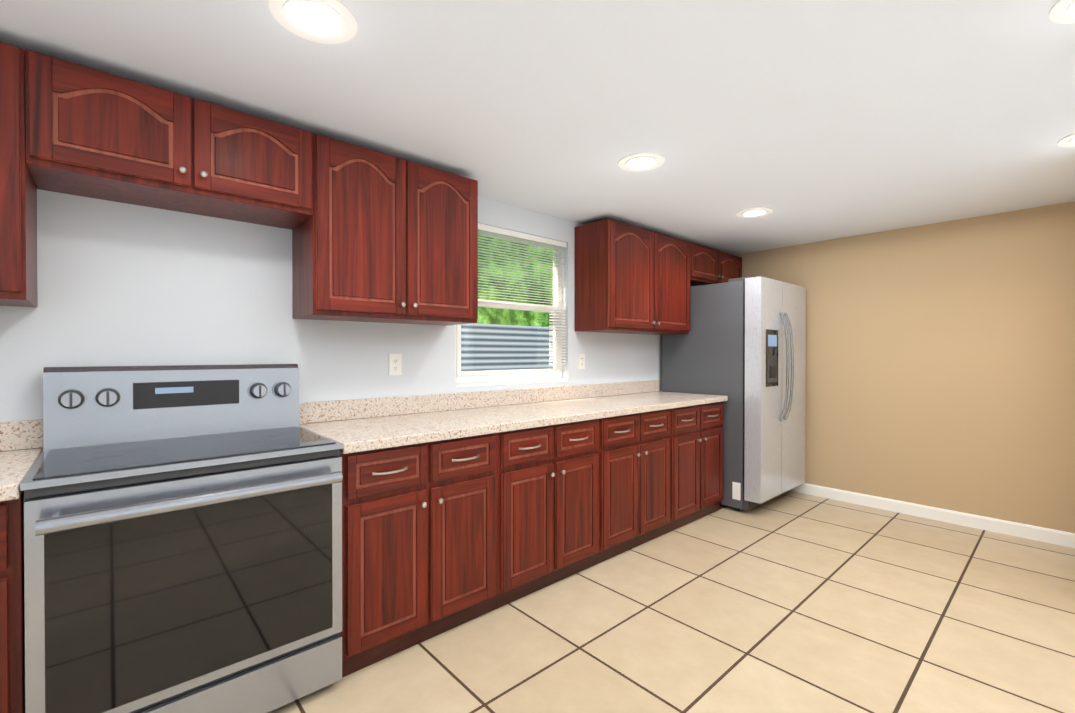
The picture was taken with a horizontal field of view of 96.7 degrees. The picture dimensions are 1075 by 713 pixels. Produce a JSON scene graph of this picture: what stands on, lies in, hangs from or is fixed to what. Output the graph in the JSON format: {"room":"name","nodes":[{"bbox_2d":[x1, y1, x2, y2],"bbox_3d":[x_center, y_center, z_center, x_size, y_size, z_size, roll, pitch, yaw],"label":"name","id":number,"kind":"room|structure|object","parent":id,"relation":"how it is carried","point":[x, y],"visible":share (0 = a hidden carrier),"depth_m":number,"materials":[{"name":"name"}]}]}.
{"room":"kitchen","nodes":[
{"label":"kitchen","id":0,"kind":"room"},
{"bbox_2d":[0,189,661,421],"bbox_3d":[-0.742,0.118,2.740,6.960,2.220,0.150,0,1,-42],"label":"wall","id":1,"kind":"structure","parent":0,"point":[121,284],"depth_m":2.04,"materials":[{"name":"white paint"}]},
{"bbox_2d":[0,42,37,306],"bbox_3d":[-1.974,-0.557,1.285,0.840,0.770,0.363,0,1,-42],"label":"upper cabinet","id":2,"kind":"object","parent":1,"relation":"attached to","point":[18,237],"visible":0.9,"depth_m":1.44,"materials":[{"name":"brown wood"}]},
{"bbox_2d":[25,49,312,229],"bbox_3d":[-1.350,-0.771,1.843,0.835,0.350,0.363,0,1,-42],"label":"upper cabinet","id":3,"kind":"object","parent":1,"relation":"attached to","point":[92,133],"visible":1,"depth_m":1.69,"materials":[{"name":"brown wood"}]},
{"bbox_2d":[292,133,477,325],"bbox_3d":[-0.726,-0.565,2.403,0.840,0.770,0.363,0,1,-42],"label":"upper cabinet","id":4,"kind":"object","parent":1,"relation":"attached to","point":[379,237],"visible":1,"depth_m":2.23,"materials":[{"name":"brown wood"}]},
{"bbox_2d":[389,354,401,374],"bbox_3d":[-0.774,0.044,2.603,0.072,0.116,0.008,0,1,-42],"label":"electrical outlet","id":5,"kind":"object","parent":1,"relation":"attached to","point":[395,364],"visible":1,"depth_m":2.60,"materials":[{"name":"white plastic"}]},
{"bbox_2d":[456,232,567,387],"bbox_3d":[-0.172,-0.325,3.225,0.958,1.018,0.114,0,1,-42],"label":"window","id":6,"kind":"structure","parent":1,"relation":"in","point":[474,378],"depth_m":3.25,"materials":[{"name":"white plastic"}]},
{"bbox_2d":[478,223,566,364],"bbox_3d":[-0.149,-0.385,3.199,0.940,0.893,0.045,0,1,-42],"label":"window blind","id":7,"kind":"object","parent":6,"relation":"attached to","point":[505,233],"visible":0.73,"depth_m":3.27,"materials":[{"name":"white plastic"}]},
{"bbox_2d":[578,354,584,368],"bbox_3d":[0.332,0.037,3.594,0.072,0.116,0.008,0,1,-42],"label":"electrical outlet","id":8,"kind":"object","parent":1,"relation":"attached to","point":[581,361],"visible":1,"depth_m":3.59,"materials":[{"name":"white plastic"}]},
{"bbox_2d":[575,219,689,334],"bbox_3d":[0.790,-0.574,3.761,1.060,0.770,0.363,0,1,-42],"label":"upper cabinet","id":9,"kind":"object","parent":1,"relation":"attached to","point":[629,279],"visible":1,"depth_m":3.50,"materials":[{"name":"brown wood"}]},
{"bbox_2d":[690,243,741,286],"bbox_3d":[1.535,-0.808,4.426,0.940,0.310,0.363,0,1,-42],"label":"upper cabinet","id":10,"kind":"object","parent":1,"relation":"attached to","point":[709,266],"visible":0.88,"depth_m":4.25,"materials":[{"name":"brown wood"}]},
{"bbox_2d":[0,0,1074,254],"bbox_3d":[0.509,-1.008,1.336,6.960,0.050,3.900,0,1,-42],"label":"ceiling","id":11,"kind":"structure","parent":0,"point":[812,120],"depth_m":1.78,"materials":[{"name":"white paint"}]},
{"bbox_2d":[269,0,357,43],"bbox_3d":[-0.643,-0.977,1.378,0.232,0.012,0.232,0,1,-42],"label":"recessed light","id":12,"kind":"object","parent":11,"relation":"in","point":[327,21],"visible":1,"depth_m":1.38,"materials":[{"name":"white"}]},
{"bbox_2d":[618,152,664,171],"bbox_3d":[0.526,-0.984,2.426,0.232,0.012,0.232,0,1,-42],"label":"recessed light","id":13,"kind":"object","parent":11,"relation":"in","point":[640,161],"visible":1,"depth_m":2.41,"materials":[{"name":"white"}]},
{"bbox_2d":[736,207,772,217],"bbox_3d":[1.495,-0.989,3.293,0.232,0.012,0.232,0,1,-42],"label":"recessed light","id":14,"kind":"object","parent":11,"relation":"in","point":[754,212],"visible":1,"depth_m":3.28,"materials":[{"name":"white"}]},
{"bbox_2d":[1049,0,1074,23],"bbox_3d":[1.547,-0.976,1.286,0.232,0.012,0.232,0,1,-42],"label":"recessed light","id":15,"kind":"object","parent":11,"relation":"in","point":[1062,11],"visible":1,"depth_m":1.35,"materials":[{"name":"white"}]},
{"bbox_2d":[1057,133,1074,146],"bbox_3d":[2.486,-0.982,2.127,0.232,0.012,0.232,0,1,-42],"label":"recessed light","id":16,"kind":"object","parent":11,"relation":"in","point":[1068,141],"visible":1,"depth_m":2.18,"materials":[{"name":"white"}]},
{"bbox_2d":[268,491,1074,712],"bbox_3d":[0.509,1.267,1.351,6.960,0.060,3.900,0,1,-42],"label":"floor","id":17,"kind":"structure","parent":0,"point":[791,602],"depth_m":2.13,"materials":[{"name":"tile"}]},
{"bbox_2d":[0,491,24,712],"bbox_3d":[-1.885,0.804,1.173,0.900,0.868,0.662,0,1,-42],"label":"base cabinet","id":18,"kind":"object","parent":17,"relation":"on","point":[12,650],"visible":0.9,"depth_m":1.25,"materials":[{"name":"brown wood"}]},
{"bbox_2d":[0,419,42,501],"bbox_3d":[-1.888,0.298,1.173,0.900,0.140,0.653,0,1,-42],"label":"countertop","id":19,"kind":"structure","parent":18,"relation":"on","point":[21,446],"depth_m":1.63,"materials":[{"name":"stone"}]},
{"bbox_2d":[20,364,343,712],"bbox_3d":[-1.206,0.636,1.705,0.819,1.198,0.707,0,1,-42],"label":"range oven","id":20,"kind":"object","parent":17,"relation":"on","point":[182,538],"visible":1,"depth_m":1.53,"materials":[{"name":"grey"}]},
{"bbox_2d":[339,433,496,677],"bbox_3d":[-0.659,0.797,2.272,0.747,0.868,0.662,0,1,-42],"label":"base cabinet","id":21,"kind":"object","parent":17,"relation":"on","point":[419,543],"visible":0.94,"depth_m":2.01,"materials":[{"name":"brown wood"}]},
{"bbox_2d":[496,419,598,608],"bbox_3d":[-0.103,0.794,2.770,0.747,0.868,0.662,0,1,-42],"label":"base cabinet","id":22,"kind":"object","parent":17,"relation":"on","point":[547,505],"visible":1,"depth_m":2.51,"materials":[{"name":"brown wood"}]},
{"bbox_2d":[299,380,727,453],"bbox_3d":[0.173,0.286,3.019,2.987,0.140,0.653,0,1,-42],"label":"countertop","id":23,"kind":"structure","parent":22,"relation":"on","point":[358,425],"depth_m":2.62,"materials":[{"name":"stone"}]},
{"bbox_2d":[597,409,669,563],"bbox_3d":[0.454,0.791,3.268,0.747,0.868,0.662,0,1,-42],"label":"base cabinet","id":24,"kind":"object","parent":17,"relation":"on","point":[634,480],"visible":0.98,"depth_m":3.01,"materials":[{"name":"brown wood"}]},
{"bbox_2d":[668,402,722,531],"bbox_3d":[1.010,0.787,3.766,0.747,0.868,0.662,0,1,-42],"label":"base cabinet","id":25,"kind":"object","parent":17,"relation":"on","point":[696,462],"visible":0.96,"depth_m":3.51,"materials":[{"name":"brown wood"}]},
{"bbox_2d":[662,276,805,510],"bbox_3d":[1.754,0.300,4.197,0.910,1.837,0.942,0,1,-42],"label":"refrigerator","id":26,"kind":"object","parent":17,"relation":"on","point":[741,345],"visible":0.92,"depth_m":3.80,"materials":[{"name":"grey metal"}]},
{"bbox_2d":[735,201,1074,532],"bbox_3d":[3.095,0.113,3.559,0.150,2.220,3.750,0,1,-42],"label":"wall","id":27,"kind":"structure","parent":0,"point":[940,364],"depth_m":3.52,"materials":[{"name":"beige paint"}]},
{"bbox_2d":[789,483,1074,547],"bbox_3d":[2.629,1.174,3.964,0.014,0.092,2.535,0,1,-42],"label":"baseboard","id":28,"kind":"structure","parent":27,"relation":"attached to","point":[1047,535],"depth_m":3.52,"materials":[{"name":"white wood"}]},
{"label":"outside","id":29,"kind":"structure","parent":0,"visible":0},
{"bbox_2d":[458,235,552,383],"bbox_3d":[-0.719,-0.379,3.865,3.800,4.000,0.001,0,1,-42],"label":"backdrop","id":30,"kind":"structure","parent":29,"point":[504,358],"depth_m":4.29,"materials":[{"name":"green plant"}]}
]}

